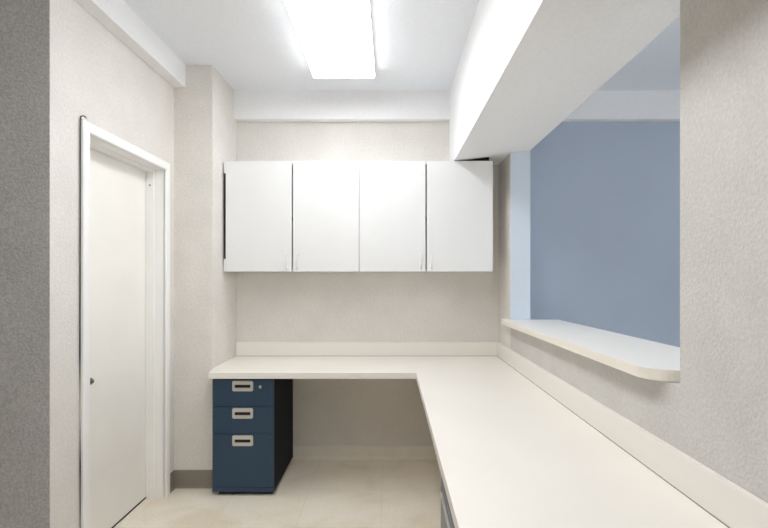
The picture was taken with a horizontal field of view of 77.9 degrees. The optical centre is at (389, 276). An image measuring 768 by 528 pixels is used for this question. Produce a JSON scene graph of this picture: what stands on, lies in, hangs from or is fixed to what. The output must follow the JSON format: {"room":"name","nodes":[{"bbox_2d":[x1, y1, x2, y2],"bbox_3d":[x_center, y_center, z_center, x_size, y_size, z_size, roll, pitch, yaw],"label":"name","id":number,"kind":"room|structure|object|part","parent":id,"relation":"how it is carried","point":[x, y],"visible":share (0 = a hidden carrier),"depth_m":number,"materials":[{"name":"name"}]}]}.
{"room":"reception office","nodes":[
{"label":"reception office","id":0,"kind":"room"},
{"bbox_2d":[0,0,49,527],"bbox_3d":[-2.688,-0.005,1.980,2.625,2.690,0.123,0,0,0],"label":"wall","id":1,"kind":"structure","parent":0,"point":[33,16],"depth_m":1.92,"materials":[{"name":"grey paint"}]},
{"bbox_2d":[50,0,173,527],"bbox_3d":[-1.440,-0.005,2.473,0.130,2.690,1.103,0,0,0],"label":"wall","id":2,"kind":"structure","parent":0,"point":[94,75],"depth_m":2.07,"materials":[{"name":"paint"}]},
{"bbox_2d":[80,119,169,527],"bbox_3d":[-1.434,0.320,2.520,0.156,2.040,0.830,0,0,0],"label":"door","id":3,"kind":"structure","parent":2,"relation":"in","point":[125,365],"depth_m":2.62,"materials":[{"name":"paint"}]},
{"bbox_2d":[79,115,87,527],"bbox_3d":[-1.362,0.308,2.112,0.013,2.054,0.036,0,0,15],"label":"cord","id":4,"kind":"object","parent":3,"relation":"attached to","point":[85,117],"visible":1,"depth_m":2.10,"materials":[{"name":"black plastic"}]},
{"bbox_3d":[-1.495,0.346,2.520,0.034,1.968,0.724,0,0,0],"label":"panel","id":5,"kind":"part","parent":3,"relation":"part of","materials":[{"name":"paint"}]},
{"bbox_2d":[75,0,184,86],"bbox_3d":[-1.349,-1.278,2.473,0.093,0.143,1.103,0,0,0],"label":"trim","id":6,"kind":"structure","parent":2,"relation":"attached to","point":[116,16],"depth_m":2.48,"materials":[{"name":"white paint"}]},
{"bbox_2d":[170,470,211,492],"bbox_3d":[-1.252,1.284,2.982,0.245,0.112,0.084,0,0,0],"label":"baseboard","id":7,"kind":"structure","parent":2,"relation":"attached to","point":[178,478],"depth_m":3.02,"materials":[{"name":"beige plastic"}]},
{"bbox_2d":[174,65,236,469],"bbox_3d":[-1.375,-0.005,3.262,0.490,2.690,0.476,0,0,0],"label":"wall column","id":8,"kind":"structure","parent":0,"point":[205,126],"depth_m":3.02,"materials":[{"name":"paint"}]},
{"bbox_2d":[114,460,440,527],"bbox_3d":[0.000,1.390,0.510,8.000,0.100,6.220,0,0,0],"label":"floor","id":9,"kind":"structure","parent":0,"point":[309,493],"depth_m":2.82,"materials":[{"name":"tile"}]},
{"bbox_2d":[212,379,292,492],"bbox_3d":[-0.899,0.983,3.188,0.376,0.714,0.580,0,0,0],"label":"file cabinet","id":10,"kind":"object","parent":9,"relation":"on","point":[252,419],"visible":1,"depth_m":2.90,"materials":[{"name":"blue metal"}]},
{"bbox_3d":[-0.900,1.000,2.902,0.129,0.066,0.008,0,0,0],"label":"handle","id":11,"kind":"part","parent":10,"relation":"part of","materials":[{"name":"silver metal"}]},
{"bbox_3d":[-0.900,0.834,2.902,0.129,0.066,0.008,0,0,0],"label":"handle","id":12,"kind":"part","parent":10,"relation":"part of","materials":[{"name":"silver metal"}]},
{"bbox_3d":[-0.900,0.666,2.902,0.129,0.066,0.008,0,0,0],"label":"handle","id":13,"kind":"part","parent":10,"relation":"part of","materials":[{"name":"silver metal"}]},
{"bbox_3d":[-0.899,1.123,3.171,0.374,0.323,0.533,0,0,0],"label":"drawer","id":14,"kind":"part","parent":10,"relation":"part of","materials":[{"name":"blue metal"}]},
{"bbox_3d":[-0.899,0.876,3.171,0.374,0.164,0.533,0,0,0],"label":"drawer","id":15,"kind":"part","parent":10,"relation":"part of","materials":[{"name":"blue metal"}]},
{"bbox_3d":[-0.899,0.710,3.171,0.374,0.164,0.533,0,0,0],"label":"drawer","id":16,"kind":"part","parent":10,"relation":"part of","materials":[{"name":"blue metal"}]},
{"bbox_3d":[-0.899,1.302,2.917,0.376,0.028,0.020,0,0,0],"label":"rail","id":17,"kind":"part","parent":10,"relation":"part of","materials":[{"name":"blue metal"}]},
{"bbox_2d":[440,476,454,527],"bbox_3d":[0.462,0.982,1.177,0.607,0.716,0.795,0,0,0],"label":"file cabinet","id":18,"kind":"object","parent":9,"relation":"on","point":[446,517],"visible":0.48,"depth_m":1.43,"materials":[{"name":"grey metal"}]},
{"bbox_3d":[0.163,0.690,1.177,0.010,0.008,0.675,0,0,0],"label":"handle","id":19,"kind":"part","parent":18,"relation":"part of","materials":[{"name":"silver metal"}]},
{"bbox_2d":[123,0,679,90],"bbox_3d":[0.000,-1.400,0.510,8.000,0.100,6.220,0,0,0],"label":"ceiling","id":20,"kind":"structure","parent":0,"point":[254,45],"depth_m":2.77,"materials":[{"name":"paint"}]},
{"bbox_2d":[284,0,374,78],"bbox_3d":[-0.296,-1.315,2.438,0.398,0.068,1.256,0,0,0],"label":"ceiling light","id":21,"kind":"object","parent":20,"relation":"attached to","point":[335,37],"visible":1,"depth_m":2.53,"materials":[{"name":"white paint"}]},
{"bbox_2d":[237,122,679,445],"bbox_3d":[1.200,-0.005,3.560,5.600,2.690,0.120,0,0,0],"label":"wall","id":22,"kind":"structure","parent":0,"point":[271,306],"depth_m":3.50,"materials":[{"name":"paint"}]},
{"bbox_2d":[224,161,359,271],"bbox_3d":[-0.665,-0.409,3.334,0.914,0.745,0.326,0,0,0],"label":"upper cabinet","id":23,"kind":"object","parent":22,"relation":"attached to","point":[280,216],"visible":0.95,"depth_m":3.20,"materials":[{"name":"white laminate"}]},
{"bbox_3d":[-0.885,-0.409,3.209,0.444,0.745,0.018,0,0,0],"label":"door","id":24,"kind":"part","parent":23,"relation":"part of","materials":[{"name":"white laminate"}]},
{"bbox_3d":[-0.431,-0.409,3.209,0.444,0.745,0.018,0,0,0],"label":"door","id":25,"kind":"part","parent":23,"relation":"part of","materials":[{"name":"white laminate"}]},
{"bbox_2d":[234,91,449,121],"bbox_3d":[-0.347,-1.247,3.470,1.565,0.206,0.060,0,0,0],"label":"beam","id":26,"kind":"structure","parent":22,"relation":"attached to","point":[249,106],"depth_m":3.44,"materials":[{"name":"white paint"}]},
{"bbox_2d":[291,446,436,459],"bbox_3d":[-0.164,1.292,3.493,1.932,0.096,0.014,0,0,0],"label":"baseboard","id":27,"kind":"structure","parent":22,"relation":"attached to","point":[299,452],"depth_m":3.49,"materials":[{"name":"beige plastic"}]},
{"bbox_2d":[236,342,496,355],"bbox_3d":[-0.172,0.529,3.491,1.912,0.100,0.015,0,0,0],"label":"backsplash","id":28,"kind":"structure","parent":22,"relation":"attached to","point":[242,348],"depth_m":3.48,"materials":[{"name":"white laminate"}]},
{"bbox_2d":[359,157,492,271],"bbox_3d":[0.243,-0.425,3.334,0.900,0.776,0.326,0,0,0],"label":"upper cabinet","id":29,"kind":"object","parent":22,"relation":"attached to","point":[415,216],"visible":1,"depth_m":3.20,"materials":[{"name":"white laminate"}]},
{"bbox_3d":[0.017,-0.409,3.209,0.445,0.745,0.018,0,0,0],"label":"door","id":30,"kind":"part","parent":29,"relation":"part of","materials":[{"name":"white laminate"}]},
{"bbox_3d":[0.470,-0.409,3.209,0.445,0.745,0.018,0,0,0],"label":"door","id":31,"kind":"part","parent":29,"relation":"part of","materials":[{"name":"white laminate"}]},
{"bbox_2d":[562,91,679,121],"bbox_3d":[2.467,-1.247,3.470,3.066,0.206,0.060,0,0,0],"label":"trim","id":32,"kind":"structure","parent":22,"relation":"attached to","point":[601,106],"depth_m":3.44,"materials":[{"name":"white paint"}]},
{"bbox_2d":[499,0,767,502],"bbox_3d":[0.868,0.165,0.500,0.132,2.350,6.000,0,0,0],"label":"wall","id":33,"kind":"structure","parent":0,"point":[716,414],"depth_m":1.18,"materials":[{"name":"beige paint"}]},
{"bbox_2d":[208,342,767,527],"bbox_3d":[-0.164,0.547,1.450,1.929,0.137,4.099,0,0,0],"label":"countertop","id":34,"kind":"structure","parent":33,"relation":"attached to","point":[517,445],"depth_m":1.62,"materials":[{"name":"beige laminate"}]},
{"bbox_2d":[449,0,679,164],"bbox_3d":[0.684,-1.069,0.500,0.499,0.563,6.000,0,0,0],"label":"beam","id":35,"kind":"structure","parent":33,"relation":"attached to","point":[524,66],"depth_m":1.92,"materials":[{"name":"white paint"}]},
{"bbox_2d":[501,319,679,381],"bbox_3d":[0.934,0.292,2.288,0.372,0.049,1.845,0,0,0],"label":"ledge","id":36,"kind":"object","parent":33,"relation":"attached to","point":[642,358],"visible":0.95,"depth_m":1.85,"materials":[{"name":"white laminate"}]},
{"bbox_2d":[497,342,767,527],"bbox_3d":[0.792,0.529,1.450,0.017,0.100,4.099,0,0,0],"label":"backsplash","id":37,"kind":"structure","parent":33,"relation":"attached to","point":[733,505],"depth_m":1.38,"materials":[{"name":"white laminate"}]}
]}

